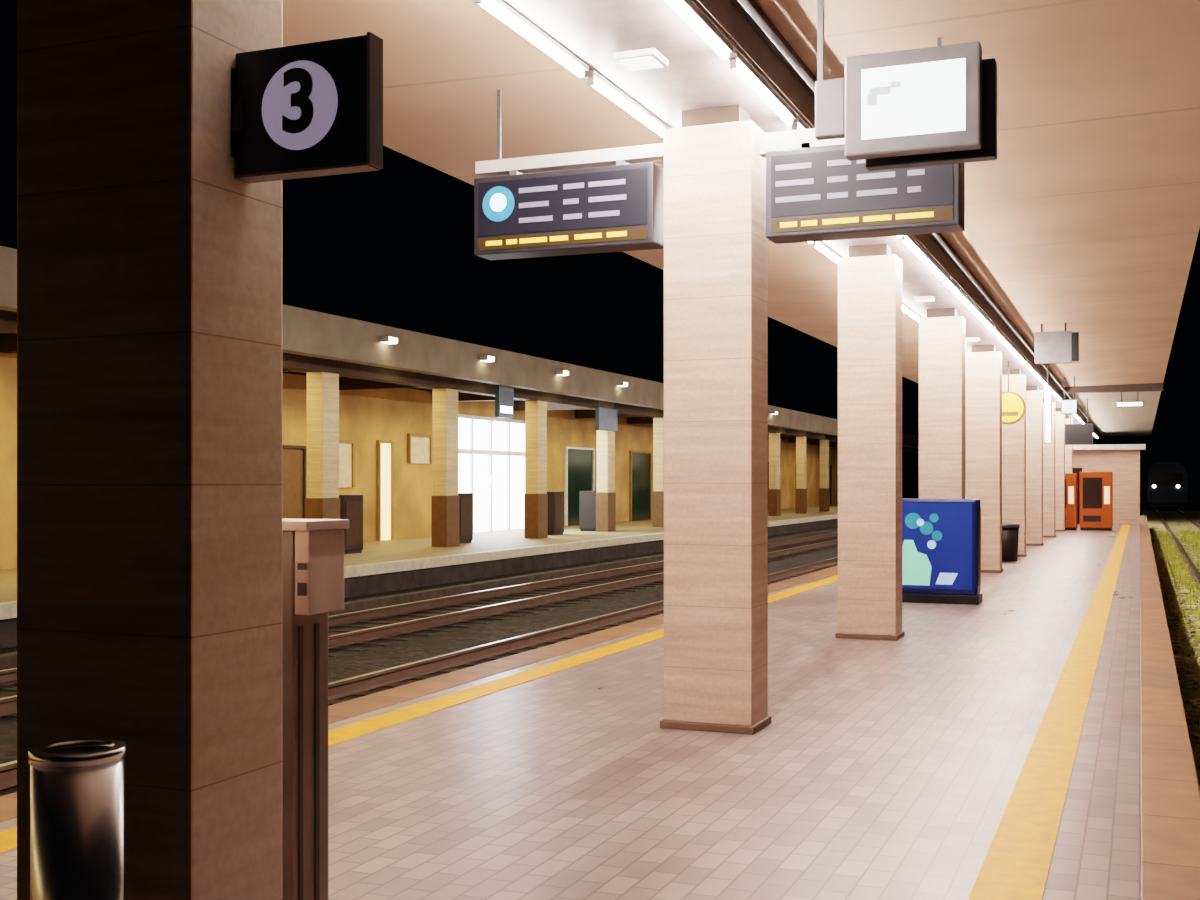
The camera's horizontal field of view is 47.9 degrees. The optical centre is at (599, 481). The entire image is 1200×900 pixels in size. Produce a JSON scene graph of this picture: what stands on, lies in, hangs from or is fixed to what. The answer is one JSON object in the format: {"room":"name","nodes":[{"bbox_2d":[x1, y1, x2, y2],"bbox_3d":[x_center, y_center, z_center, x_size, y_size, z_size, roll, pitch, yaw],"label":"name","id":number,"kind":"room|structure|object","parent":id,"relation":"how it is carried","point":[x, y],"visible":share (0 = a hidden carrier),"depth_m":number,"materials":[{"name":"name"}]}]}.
{"room":"train station platform","nodes":[
{"label":"train station platform","id":0,"kind":"room"},
{"bbox_2d":[0,353,837,568],"bbox_3d":[-3.110,-0.550,46.480,0.300,4.400,152.000,0,0,22],"label":"wall","id":1,"kind":"structure","parent":0,"point":[366,417],"depth_m":39.27,"materials":[{"name":"paint"}]},
{"bbox_2d":[282,445,306,518],"bbox_3d":[-7.901,0.360,33.964,0.100,2.580,1.660,0,0,22],"label":"wall door","id":2,"kind":"structure","parent":1,"relation":"in","point":[294,457],"depth_m":34.31,"materials":[{"name":"wood"}]},
{"bbox_2d":[339,440,354,487],"bbox_3d":[-6.973,-0.490,36.285,0.100,1.280,1.260,0,0,22],"label":"poster","id":3,"kind":"object","parent":1,"relation":"attached to","point":[346,447],"visible":0.54,"depth_m":36.56,"materials":[{"name":"paper"}]},
{"bbox_2d":[376,440,393,540],"bbox_3d":[-6.119,0.235,38.420,0.100,2.830,0.780,0,0,22],"label":"door","id":4,"kind":"structure","parent":1,"relation":"in","point":[384,449],"depth_m":38.39,"materials":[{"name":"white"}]},
{"bbox_2d":[407,433,431,463],"bbox_3d":[-5.376,-0.990,40.277,0.100,0.880,1.360,0,0,22],"label":"poster","id":5,"kind":"object","parent":1,"relation":"attached to","point":[419,446],"visible":1,"depth_m":40.26,"materials":[{"name":"paper"}]},
{"bbox_2d":[458,414,524,532],"bbox_3d":[-3.663,-0.245,44.762,0.190,3.790,5.580,0,0,22],"label":"entrance","id":6,"kind":"object","parent":1,"relation":"attached to","point":[491,451],"visible":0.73,"depth_m":44.78,"materials":[{"name":"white glass"}]},
{"bbox_2d":[564,446,594,525],"bbox_3d":[-0.771,0.160,51.791,0.100,2.980,2.760,0,0,22],"label":"glazed door","id":7,"kind":"structure","parent":1,"relation":"in","point":[579,462],"depth_m":51.48,"materials":[{"name":"green glass"}]},
{"bbox_2d":[629,450,651,520],"bbox_3d":[1.755,0.160,58.104,0.100,2.980,2.560,0,0,22],"label":"glazed door","id":8,"kind":"structure","parent":1,"relation":"in","point":[640,462],"depth_m":58.08,"materials":[{"name":"green glass"}]},
{"bbox_2d":[829,466,831,505],"bbox_3d":[15.645,0.260,92.829,0.100,2.780,2.160,0,0,22],"label":"wall door","id":9,"kind":"structure","parent":1,"relation":"in","point":[830,467],"depth_m":93.71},
{"bbox_2d":[0,505,837,602],"bbox_3d":[-1.184,1.800,46.786,8.050,0.300,154.000,0,0,22],"label":"floor","id":10,"kind":"structure","parent":0,"point":[417,547],"depth_m":36.22,"materials":[{"name":"tile"}]},
{"bbox_2d":[305,372,339,518],"bbox_3d":[-6.044,-0.365,29.451,0.440,4.030,0.700,0,0,22],"label":"column","id":11,"kind":"structure","parent":10,"relation":"on","point":[322,501],"depth_m":29.19,"materials":[{"name":"stone"}]},
{"bbox_2d":[339,495,362,553],"bbox_3d":[-5.972,0.975,31.361,0.615,1.350,0.840,0,0,22],"label":"cabinet","id":12,"kind":"object","parent":10,"relation":"on","point":[351,506],"visible":0.52,"depth_m":31.21,"materials":[{"name":"black plastic"}]},
{"bbox_2d":[0,514,837,619],"bbox_3d":[2.669,1.748,45.245,0.250,0.204,154.000,0,0,22],"label":"platform edge","id":13,"kind":"structure","parent":10,"relation":"attached to","point":[8,610],"depth_m":31.67,"materials":[{"name":"concrete"}]},
{"bbox_2d":[431,388,458,546],"bbox_3d":[-3.965,-0.365,34.651,0.440,4.030,0.700,0,0,22],"label":"column","id":14,"kind":"structure","parent":10,"relation":"on","point":[445,498],"depth_m":34.38,"materials":[{"name":"stone"}]},
{"bbox_2d":[458,493,472,543],"bbox_3d":[-3.893,0.975,36.561,0.615,1.350,0.840,0,0,22],"label":"cabinet","id":15,"kind":"object","parent":10,"relation":"on","point":[465,499],"visible":0.41,"depth_m":36.44,"materials":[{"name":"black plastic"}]},
{"bbox_2d":[524,401,547,537],"bbox_3d":[-1.885,-0.365,39.850,0.440,4.030,0.700,0,0,22],"label":"column","id":16,"kind":"structure","parent":10,"relation":"on","point":[535,496],"depth_m":39.58,"materials":[{"name":"stone"}]},
{"bbox_2d":[547,491,563,534],"bbox_3d":[-1.553,0.975,42.410,0.615,1.350,0.840,0,0,22],"label":"cabinet","id":17,"kind":"object","parent":10,"relation":"on","point":[555,498],"visible":0.62,"depth_m":42.08,"materials":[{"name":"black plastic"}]},
{"bbox_2d":[580,491,596,530],"bbox_3d":[-0.253,0.975,45.660,0.615,1.350,0.840,0,0,22],"label":"cabinet","id":18,"kind":"object","parent":10,"relation":"on","point":[587,498],"visible":0.69,"depth_m":45.27,"materials":[{"name":"black plastic"}]},
{"bbox_2d":[596,430,615,531],"bbox_3d":[0.195,-0.365,45.050,0.440,4.030,0.700,0,0,22],"label":"column","id":19,"kind":"structure","parent":10,"relation":"on","point":[606,494],"depth_m":44.77,"materials":[{"name":"stone"}]},
{"bbox_2d":[652,418,663,526],"bbox_3d":[2.275,-0.365,50.249,0.440,4.030,0.700,0,0,22],"label":"column","id":20,"kind":"structure","parent":10,"relation":"on","point":[658,423],"depth_m":49.94,"materials":[{"name":"stone"}]},
{"bbox_2d":[768,433,780,515],"bbox_3d":[8.514,-0.365,65.848,0.440,4.030,0.700,0,0,22],"label":"column","id":21,"kind":"structure","parent":10,"relation":"on","point":[774,491],"depth_m":65.57,"materials":[{"name":"stone"}]},
{"bbox_2d":[796,437,806,513],"bbox_3d":[10.594,-0.365,71.047,0.440,4.030,0.700,0,0,22],"label":"column","id":22,"kind":"structure","parent":10,"relation":"on","point":[801,491],"depth_m":70.74,"materials":[{"name":"stone"}]},
{"bbox_2d":[819,440,829,510],"bbox_3d":[12.674,-0.365,76.246,0.440,4.030,0.700,0,0,22],"label":"column","id":23,"kind":"structure","parent":10,"relation":"on","point":[824,490],"depth_m":75.95,"materials":[{"name":"stone"}]},
{"bbox_2d":[0,526,837,795],"bbox_3d":[8.612,2.350,48.253,8.950,0.200,164.000,0,0,22],"label":"ground","id":24,"kind":"structure","parent":0,"point":[350,664],"depth_m":20.73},
{"bbox_2d":[0,519,837,647],"bbox_3d":[2.646,2.100,45.254,0.100,0.500,154.000,0,0,22],"label":"platform","id":25,"kind":"object","parent":24,"relation":"on","point":[394,581],"depth_m":31.81,"materials":[{"name":"concrete"}]},
{"bbox_2d":[0,532,837,717],"bbox_3d":[13.686,2.201,63.456,2.500,0.258,128.000,0,0,22],"label":"railway track","id":26,"kind":"object","parent":24,"relation":"on","point":[630,579],"visible":0.43,"depth_m":23.90,"materials":[{"name":"metal"}]},
{"bbox_2d":[0,557,837,789],"bbox_3d":[17.288,2.201,62.015,2.500,0.258,128.000,0,0,22],"label":"railway track","id":27,"kind":"object","parent":24,"relation":"on","point":[359,685],"visible":0.12,"depth_m":16.98,"materials":[{"name":"metal"}]},
{"bbox_2d":[0,528,837,668],"bbox_3d":[11.258,2.190,62.811,0.250,0.160,115.000,0,0,22],"label":"trough","id":28,"kind":"object","parent":24,"relation":"on","point":[7,660],"visible":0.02,"depth_m":28.34,"materials":[{"name":"concrete"}]},
{"bbox_2d":[0,246,918,448],"bbox_3d":[-1.393,-2.925,46.870,7.400,0.850,154.000,0,0,22],"label":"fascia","id":29,"kind":"structure","parent":0,"point":[305,332],"depth_m":31.69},
{"bbox_2d":[0,333,16,352],"bbox_3d":[-9.805,-2.610,24.924,3.200,0.340,0.240,0,0,22],"label":"cross beam","id":30,"kind":"structure","parent":29,"relation":"attached to","point":[8,342],"depth_m":25.31,"materials":[{"name":"wood"}]},
{"bbox_2d":[339,377,423,389],"bbox_3d":[-5.645,-2.610,35.323,3.200,0.340,0.240,0,0,22],"label":"cross beam","id":31,"kind":"structure","parent":29,"relation":"attached to","point":[345,383],"depth_m":35.41,"materials":[{"name":"wood"}]},
{"bbox_2d":[379,336,397,343],"bbox_3d":[-4.503,-3.025,28.794,0.230,0.130,0.400,0,0,22],"label":"lamp","id":32,"kind":"object","parent":29,"relation":"attached to","point":[383,339],"visible":1,"depth_m":28.64,"materials":[{"name":"grey paint"}]},
{"bbox_2d":[432,390,514,401],"bbox_3d":[-3.565,-2.610,40.523,3.200,0.340,0.240,0,0,22],"label":"cross beam","id":33,"kind":"structure","parent":29,"relation":"attached to","point":[461,396],"depth_m":40.49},
{"bbox_2d":[479,355,493,361],"bbox_3d":[-2.772,-3.025,33.123,0.230,0.130,0.400,0,0,22],"label":"lamp","id":34,"kind":"object","parent":29,"relation":"attached to","point":[485,358],"visible":1,"depth_m":32.97,"materials":[{"name":"grey paint"}]},
{"bbox_2d":[495,385,513,417],"bbox_3d":[-2.523,-2.250,35.690,0.126,1.100,0.900,0,0,22],"label":"sign","id":35,"kind":"object","parent":29,"relation":"hanging from","point":[504,395],"visible":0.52,"depth_m":35.55,"materials":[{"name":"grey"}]},
{"bbox_2d":[514,401,586,410],"bbox_3d":[-1.486,-2.610,45.722,3.200,0.340,0.240,0,0,22],"label":"cross beam","id":36,"kind":"structure","parent":29,"relation":"attached to","point":[518,405],"depth_m":45.68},
{"bbox_2d":[556,370,568,375],"bbox_3d":[-1.040,-3.025,37.451,0.230,0.130,0.400,0,0,22],"label":"lamp","id":37,"kind":"object","parent":29,"relation":"attached to","point":[558,372],"visible":1,"depth_m":37.30,"materials":[{"name":"grey paint"}]},
{"bbox_2d":[595,400,616,431],"bbox_3d":[0.204,-2.200,42.246,0.120,1.200,1.600,0,0,22],"label":"sign","id":38,"kind":"object","parent":29,"relation":"hanging from","point":[605,418],"visible":0.88,"depth_m":42.00,"materials":[{"name":"grey metal"}]},
{"bbox_2d":[575,409,643,417],"bbox_3d":[0.594,-2.610,50.921,3.200,0.340,0.240,0,0,22],"label":"cross beam","id":39,"kind":"structure","parent":29,"relation":"attached to","point":[588,413],"depth_m":51.20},
{"bbox_2d":[627,417,652,423],"bbox_3d":[2.674,-2.610,56.121,3.200,0.340,0.240,0,0,22],"label":"cross beam","id":40,"kind":"structure","parent":29,"relation":"attached to","point":[630,420],"depth_m":56.40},
{"bbox_2d":[789,439,832,441],"bbox_3d":[13.073,-2.610,82.118,3.200,0.340,0.240,0,0,22],"label":"cross beam","id":41,"kind":"structure","parent":29,"relation":"attached to","point":[790,440],"depth_m":82.12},
{"bbox_2d":[0,524,1139,899],"bbox_3d":[9.317,1.775,30.200,5.130,0.250,81.000,0,0,22],"label":"floor","id":42,"kind":"structure","parent":0,"point":[881,769],"depth_m":7.75,"materials":[{"name":"tile"}]},
{"bbox_2d":[28,738,125,899],"bbox_3d":[-1.281,1.150,3.313,0.280,1.000,0.280,0,0,22],"label":"trash can","id":43,"kind":"object","parent":42,"relation":"on","point":[77,785],"visible":1,"depth_m":3.22,"materials":[{"name":"metal"}]},
{"bbox_2d":[53,749,104,753],"bbox_3d":[-1.281,0.675,3.313,0.168,0.008,0.168,0,0,22],"label":"tray","id":44,"kind":"object","parent":43,"relation":"on","point":[56,751],"depth_m":3.36,"materials":[{"name":"black plastic"}]},
{"bbox_2d":[17,0,281,899],"bbox_3d":[-1.301,-0.425,3.924,0.650,4.150,0.460,0,0,22],"label":"stone column","id":45,"kind":"structure","parent":42,"relation":"on","point":[149,274],"depth_m":3.74,"materials":[{"name":"beige stone"}]},
{"bbox_2d":[231,32,382,182],"bbox_3d":[-0.810,-1.030,3.738,0.441,0.357,0.100,0,0,22],"label":"platform sign","id":46,"kind":"object","parent":45,"relation":"attached to","point":[315,109],"visible":1,"depth_m":3.70,"materials":[{"name":"black metal"}]},
{"bbox_2d":[282,518,348,899],"bbox_3d":[-1.016,0.885,4.305,0.355,1.530,0.260,0,0,22],"label":"ticket validator","id":47,"kind":"object","parent":42,"relation":"on","point":[312,549],"visible":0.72,"depth_m":4.21,"materials":[{"name":"grey metal"}]},
{"bbox_2d":[0,565,837,821],"bbox_3d":[6.741,1.728,31.230,0.420,0.164,81.000,0,0,22],"label":"platform edge","id":48,"kind":"structure","parent":42,"relation":"attached to","point":[344,710],"depth_m":11.68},
{"bbox_2d":[0,575,837,852],"bbox_3d":[7.205,1.648,31.045,0.280,0.004,81.000,0,0,22],"label":"safety line","id":49,"kind":"structure","parent":42,"relation":"on","point":[8,838],"depth_m":10.61,"materials":[{"name":"yellow paint"}]},
{"bbox_2d":[660,104,770,734],"bbox_3d":[0.786,-0.425,9.142,0.650,4.150,0.460,0,0,22],"label":"stone column","id":50,"kind":"structure","parent":42,"relation":"on","point":[716,242],"depth_m":8.95,"materials":[{"name":"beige stone"}]},
{"bbox_2d":[835,244,903,640],"bbox_3d":[2.874,-0.425,14.360,0.650,4.150,0.460,0,0,22],"label":"stone column","id":51,"kind":"structure","parent":42,"relation":"on","point":[870,278],"depth_m":14.18,"materials":[{"name":"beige stone"}]},
{"bbox_2d":[919,308,964,498],"bbox_3d":[4.961,-0.425,19.578,0.650,4.150,0.460,0,0,22],"label":"stone column","id":52,"kind":"structure","parent":42,"relation":"on","point":[942,333],"depth_m":19.39,"materials":[{"name":"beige stone"}]},
{"bbox_2d":[902,498,981,604],"bbox_3d":[4.642,0.940,18.553,1.140,1.420,0.480,0,0,22],"label":"advertising board","id":53,"kind":"object","parent":42,"relation":"on","point":[941,538],"visible":0.88,"depth_m":18.32,"materials":[{"name":"plastic"}]},
{"bbox_2d":[965,345,1002,572],"bbox_3d":[7.048,-0.425,24.796,0.650,4.150,0.460,0,0,22],"label":"stone column","id":54,"kind":"structure","parent":42,"relation":"on","point":[983,365],"depth_m":24.60,"materials":[{"name":"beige stone"}]},
{"bbox_2d":[1002,523,1019,560],"bbox_3d":[8.412,1.250,28.085,0.620,0.760,0.620,0,0,22],"label":"litter bin","id":55,"kind":"object","parent":42,"relation":"on","point":[1010,532],"visible":0.57,"depth_m":27.82,"materials":[{"name":"grey metal"}]},
{"bbox_2d":[1002,369,1026,556],"bbox_3d":[9.135,-0.425,30.014,0.650,4.150,0.460,0,0,22],"label":"stone column","id":56,"kind":"structure","parent":42,"relation":"on","point":[1013,435],"depth_m":29.79,"materials":[{"name":"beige stone"}]},
{"bbox_2d":[1026,386,1043,545],"bbox_3d":[11.223,-0.425,35.232,0.650,4.150,0.460,0,0,22],"label":"stone column","id":57,"kind":"structure","parent":42,"relation":"on","point":[1034,397],"depth_m":35.00,"materials":[{"name":"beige stone"}]},
{"bbox_2d":[968,525,1129,899],"bbox_3d":[11.239,1.648,29.431,0.270,0.004,81.000,0,0,22],"label":"safety line","id":58,"kind":"structure","parent":42,"relation":"on","point":[1016,864],"depth_m":7.47,"materials":[{"name":"yellow paint"}]},
{"bbox_2d":[1043,398,1055,537],"bbox_3d":[13.310,-0.425,40.450,0.650,4.150,0.460,0,0,22],"label":"stone column","id":59,"kind":"structure","parent":42,"relation":"on","point":[1048,449],"depth_m":40.20,"materials":[{"name":"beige stone"}]},
{"bbox_2d":[1055,408,1065,530],"bbox_3d":[15.397,-0.425,45.668,0.650,4.150,0.460,0,0,22],"label":"stone column","id":60,"kind":"structure","parent":42,"relation":"on","point":[1059,419],"depth_m":45.43,"materials":[{"name":"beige stone"}]},
{"bbox_2d":[1065,415,1072,472],"bbox_3d":[17.484,-0.425,50.886,0.650,4.150,0.460,0,0,22],"label":"stone column","id":61,"kind":"structure","parent":42,"relation":"on","point":[1068,448],"depth_m":50.64,"materials":[{"name":"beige stone"}]},
{"bbox_2d":[1065,473,1076,529],"bbox_3d":[15.977,0.675,46.808,1.050,1.950,0.812,0,0,22],"label":"vending machine","id":62,"kind":"object","parent":42,"relation":"on","point":[1070,478],"visible":0.44,"depth_m":46.32,"materials":[{"name":"orange"}]},
{"bbox_2d":[1079,472,1112,530],"bbox_3d":[17.045,0.650,46.381,1.050,2.000,0.812,0,0,22],"label":"vending machine","id":63,"kind":"object","parent":42,"relation":"on","point":[1095,488],"visible":1,"depth_m":46.02,"materials":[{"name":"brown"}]},
{"bbox_2d":[1073,444,1145,524],"bbox_3d":[18.867,0.100,52.821,4.600,3.100,0.900,0,0,22],"label":"shelter","id":64,"kind":"object","parent":42,"relation":"on","point":[1123,460],"visible":0.38,"depth_m":52.24,"materials":[{"name":"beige stone"}]},
{"bbox_2d":[1140,515,1199,899],"bbox_3d":[11.838,1.728,29.191,0.300,0.164,81.000,0,0,22],"label":"platform edge","id":65,"kind":"structure","parent":42,"relation":"attached to","point":[1169,784],"depth_m":7.78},
{"bbox_2d":[282,0,1199,386],"bbox_3d":[5.511,-2.965,20.952,6.570,0.330,41.000,0,0,22],"label":"ceiling","id":66,"kind":"structure","parent":0,"point":[1085,217],"depth_m":10.76,"materials":[{"name":"paint"}]},
{"bbox_2d":[475,37,941,176],"bbox_3d":[0.706,-2.495,9.142,3.420,0.650,0.100,0,0,22],"label":"support beam","id":67,"kind":"structure","parent":66,"relation":"attached to","point":[783,140],"depth_m":9.39,"materials":[{"name":"metal"}]},
{"bbox_2d":[474,160,663,259],"bbox_3d":[-0.225,-1.920,9.507,1.360,0.600,0.274,0,0,22],"label":"departure board","id":68,"kind":"object","parent":67,"relation":"hanging from","point":[619,207],"visible":0.96,"depth_m":9.37,"materials":[{"name":"grey metal"}]},
{"bbox_2d":[766,142,964,243],"bbox_3d":[1.707,-1.910,8.736,1.240,0.620,0.269,0,0,22],"label":"departure board","id":69,"kind":"object","parent":67,"relation":"hanging from","point":[813,194],"visible":0.81,"depth_m":8.65,"materials":[{"name":"grey metal"}]},
{"bbox_2d":[502,0,1098,437],"bbox_3d":[13.240,-2.650,40.262,1.000,0.300,79.400,0,0,22],"label":"channel","id":70,"kind":"object","parent":66,"relation":"attached to","point":[696,76],"visible":0.44,"depth_m":8.24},
{"bbox_2d":[473,0,588,78],"bbox_3d":[-0.366,-2.461,7.459,0.070,0.078,1.440,0,0,22],"label":"strip light","id":71,"kind":"object","parent":70,"relation":"attached to","point":[501,10],"visible":1,"depth_m":7.42,"materials":[{"name":"beige"}]},
{"bbox_2d":[585,70,669,138],"bbox_3d":[0.199,-2.461,8.871,0.070,0.078,1.440,0,0,22],"label":"strip light","id":72,"kind":"object","parent":70,"relation":"attached to","point":[594,79],"visible":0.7,"depth_m":8.72,"materials":[{"name":"beige"}]},
{"bbox_2d":[613,48,668,70],"bbox_3d":[0.241,-2.476,7.927,0.260,0.048,0.260,0,0,22],"label":"ceiling lamp","id":73,"kind":"object","parent":70,"relation":"attached to","point":[649,58],"visible":1,"depth_m":7.85,"materials":[{"name":"white"}]},
{"bbox_2d":[619,56,662,70],"bbox_3d":[0.241,-2.456,7.927,0.200,0.008,0.200,0,0,22],"label":"diffuser","id":74,"kind":"object","parent":73,"relation":"attached to","point":[630,63],"depth_m":7.89,"materials":[{"name":"white"}]},
{"bbox_2d":[666,0,732,60],"bbox_3d":[0.470,-2.461,7.125,0.070,0.078,1.440,0,0,22],"label":"strip light","id":75,"kind":"object","parent":70,"relation":"attached to","point":[685,9],"visible":1,"depth_m":7.28,"materials":[{"name":"beige"}]},
{"bbox_2d":[729,53,795,125],"bbox_3d":[1.034,-2.461,8.536,0.070,0.078,1.440,0,0,22],"label":"strip light","id":76,"kind":"object","parent":70,"relation":"attached to","point":[741,67],"visible":0.93,"depth_m":8.40,"materials":[{"name":"beige"}]},
{"bbox_2d":[792,118,808,129],"bbox_3d":[1.599,-2.461,9.948,0.070,0.078,1.440,0,0,22],"label":"strip light","id":77,"kind":"object","parent":70,"relation":"attached to","point":[798,124],"visible":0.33,"depth_m":9.31,"materials":[{"name":"beige"}]},
{"bbox_2d":[812,241,841,262],"bbox_3d":[2.457,-2.461,14.516,0.070,0.078,1.440,0,0,22],"label":"strip light","id":78,"kind":"object","parent":70,"relation":"attached to","point":[819,245],"visible":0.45,"depth_m":14.34,"materials":[{"name":"beige"}]},
{"bbox_2d":[901,235,926,261],"bbox_3d":[3.292,-2.461,14.182,0.070,0.078,1.440,0,0,22],"label":"strip light","id":79,"kind":"object","parent":70,"relation":"attached to","point":[906,239],"visible":0.77,"depth_m":14.10,"materials":[{"name":"beige"}]},
{"bbox_2d":[907,309,921,321],"bbox_3d":[4.715,-2.461,20.161,0.070,0.078,1.440,0,0,22],"label":"strip light","id":80,"kind":"object","parent":70,"relation":"attached to","point":[911,313],"visible":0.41,"depth_m":19.91,"materials":[{"name":"beige"}]},
{"bbox_2d":[913,296,934,301],"bbox_3d":[4.382,-2.476,18.280,0.260,0.048,0.260,0,0,22],"label":"ceiling lamp","id":81,"kind":"object","parent":70,"relation":"attached to","point":[918,298],"visible":1,"depth_m":18.19,"materials":[{"name":"white"}]},
{"bbox_2d":[923,256,944,280],"bbox_3d":[3.857,-2.461,15.593,0.070,0.078,1.440,0,0,22],"label":"strip light","id":82,"kind":"object","parent":70,"relation":"attached to","point":[940,274],"visible":0.82,"depth_m":15.51,"materials":[{"name":"beige"}]},
{"bbox_2d":[942,275,960,296],"bbox_3d":[4.421,-2.461,17.004,0.070,0.078,1.440,0,0,22],"label":"strip light","id":83,"kind":"object","parent":70,"relation":"attached to","point":[947,281],"visible":0.86,"depth_m":16.94,"materials":[{"name":"beige"}]},
{"bbox_2d":[958,292,973,309],"bbox_3d":[4.986,-2.461,18.415,0.070,0.078,1.440,0,0,22],"label":"strip light","id":84,"kind":"object","parent":70,"relation":"attached to","point":[962,297],"visible":0.88,"depth_m":18.34,"materials":[{"name":"beige"}]},
{"bbox_2d":[965,337,979,341],"bbox_3d":[6.462,-2.476,23.479,0.260,0.048,0.260,0,0,22],"label":"ceiling lamp","id":85,"kind":"object","parent":70,"relation":"attached to","point":[973,339],"visible":0.79,"depth_m":23.38,"materials":[{"name":"white"}]},
{"bbox_2d":[971,306,985,321],"bbox_3d":[5.550,-2.461,19.827,0.070,0.078,1.440,0,0,22],"label":"strip light","id":86,"kind":"object","parent":70,"relation":"attached to","point":[975,310],"visible":0.83,"depth_m":19.74,"materials":[{"name":"beige"}]},
{"bbox_2d":[983,318,995,332],"bbox_3d":[6.115,-2.461,21.238,0.070,0.078,1.440,0,0,22],"label":"strip light","id":87,"kind":"object","parent":70,"relation":"attached to","point":[986,322],"visible":0.88,"depth_m":21.15,"materials":[{"name":"beige"}]},
{"bbox_2d":[993,329,1003,341],"bbox_3d":[6.679,-2.461,22.649,0.070,0.078,1.440,0,0,22],"label":"strip light","id":88,"kind":"object","parent":70,"relation":"attached to","point":[997,333],"visible":0.86,"depth_m":22.61,"materials":[{"name":"beige"}]},
{"bbox_2d":[1002,361,1025,423],"bbox_3d":[8.429,-1.845,27.857,0.680,1.310,0.110,0,0,22],"label":"round sign","id":89,"kind":"object","parent":70,"relation":"hanging from","point":[1013,404],"visible":0.62,"depth_m":27.78,"materials":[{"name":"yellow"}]},
{"bbox_2d":[696,0,1098,436],"bbox_3d":[13.712,-2.659,40.074,0.014,0.279,79.400,0,0,22],"label":"ceiling beam","id":90,"kind":"structure","parent":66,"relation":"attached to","point":[724,13],"depth_m":8.92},
{"bbox_2d":[730,0,1100,433],"bbox_3d":[13.749,-2.754,40.059,0.064,0.088,79.400,0,0,22],"label":"duct","id":91,"kind":"object","parent":90,"relation":"attached to","point":[736,3],"visible":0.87,"depth_m":9.09,"materials":[{"name":"metal"}]},
{"bbox_2d":[815,0,996,170],"bbox_3d":[1.559,-2.230,6.980,0.930,1.160,0.260,0,0,22],"label":"monitor","id":92,"kind":"object","parent":66,"relation":"hanging from","point":[937,105],"visible":1,"depth_m":6.86,"materials":[{"name":"grey metal"}]},
{"bbox_2d":[1044,364,1051,443],"bbox_3d":[9.906,-1.840,29.853,0.160,1.980,0.126,0,0,22],"label":"hanging sign","id":93,"kind":"object","parent":66,"relation":"hanging from","point":[1047,390],"visible":0.96,"depth_m":29.80,"materials":[{"name":"grey paint"}]},
{"bbox_2d":[1035,323,1078,363],"bbox_3d":[8.087,-2.458,23.906,0.740,0.715,0.180,0,0,22],"label":"hanging sign","id":94,"kind":"object","parent":66,"relation":"hanging from","point":[1058,347],"visible":1,"depth_m":23.85,"materials":[{"name":"grey metal"}]},
{"bbox_2d":[1061,376,1077,414],"bbox_3d":[12.487,-2.305,35.929,0.420,1.010,0.106,0,0,22],"label":"hanging sign","id":95,"kind":"object","parent":66,"relation":"hanging from","point":[1068,406],"visible":1,"depth_m":35.88,"materials":[{"name":"grey metal"}]},
{"bbox_2d":[1062,383,1162,392],"bbox_3d":[13.189,-2.880,40.148,6.570,0.500,0.350,0,0,22],"label":"beam","id":96,"kind":"structure","parent":66,"relation":"attached to","point":[1147,387],"depth_m":39.23,"materials":[{"name":"wood"}]},
{"bbox_2d":[737,0,1086,417],"bbox_3d":[9.586,-2.650,29.554,0.136,0.044,57.000,0,0,22],"label":"conduit pipe","id":97,"kind":"object","parent":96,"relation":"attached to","point":[746,4],"visible":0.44,"depth_m":8.73,"materials":[{"name":"grey metal"}]},
{"bbox_2d":[1069,391,1160,435],"bbox_3d":[21.731,-2.965,61.503,6.570,0.330,45.650,0,0,22],"label":"ceiling","id":98,"kind":"structure","parent":0,"point":[1109,419],"depth_m":54.44,"materials":[{"name":"grey paint"}]},
{"bbox_2d":[1065,398,1092,444],"bbox_3d":[16.061,-2.035,45.270,0.900,1.570,0.106,0,0,22],"label":"hanging sign","id":99,"kind":"object","parent":98,"relation":"hanging from","point":[1075,434],"visible":0.94,"depth_m":45.22,"materials":[{"name":"grey metal"}]},
{"bbox_2d":[1116,392,1142,406],"bbox_3d":[16.619,-2.585,42.354,0.800,0.470,0.106,0,0,22],"label":"sign","id":100,"kind":"object","parent":98,"relation":"hanging from","point":[1121,403],"visible":0.97,"depth_m":42.31,"materials":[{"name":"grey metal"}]},
{"bbox_2d":[1142,502,1199,786],"bbox_3d":[40.203,2.350,65.235,25.800,0.200,169.000,0,0,22],"label":"ground","id":101,"kind":"structure","parent":0,"point":[1175,521],"depth_m":24.20,"materials":[{"name":"plant"}]},
{"bbox_2d":[1151,528,1199,734],"bbox_3d":[15.197,2.155,31.615,4.102,0.210,62.192,0,0,22],"label":"weeds","id":102,"kind":"object","parent":101,"relation":"on","point":[1165,552],"visible":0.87,"depth_m":32.39,"materials":[{"name":"green plant"}]},
{"bbox_2d":[1154,507,1199,654],"bbox_3d":[30.222,2.201,70.304,2.500,0.258,157.000,0,0,22],"label":"railway track","id":103,"kind":"object","parent":101,"relation":"on","point":[1194,571],"visible":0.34,"depth_m":38.38,"materials":[{"name":"plant"}]},
{"bbox_2d":[1145,462,1187,508],"bbox_3d":[51.566,0.272,123.664,2.900,3.600,44.060,0,0,22],"label":"train","id":104,"kind":"object","parent":103,"relation":"on","point":[1166,483],"visible":1,"depth_m":103.28,"materials":[{"name":"metal"}]},
{"bbox_2d":[1162,583,1199,778],"bbox_3d":[8.372,2.236,15.478,3.305,0.077,30.037,0,0,22],"label":"ballast stones","id":105,"kind":"object","parent":101,"relation":"on","point":[1188,704],"visible":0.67,"depth_m":18.78},
{"bbox_3d":[-8.124,-0.365,24.252,0.440,4.030,0.700,0,0,22],"label":"column","id":106,"kind":"structure","parent":0,"visible":0},
{"bbox_2d":[0,310,918,452],"bbox_3d":[0.604,-2.589,46.071,0.400,0.419,154.000,0,0,22],"label":"beam","id":107,"kind":"structure","parent":106,"relation":"on","point":[8,319],"depth_m":34.03,"materials":[{"name":"wood"}]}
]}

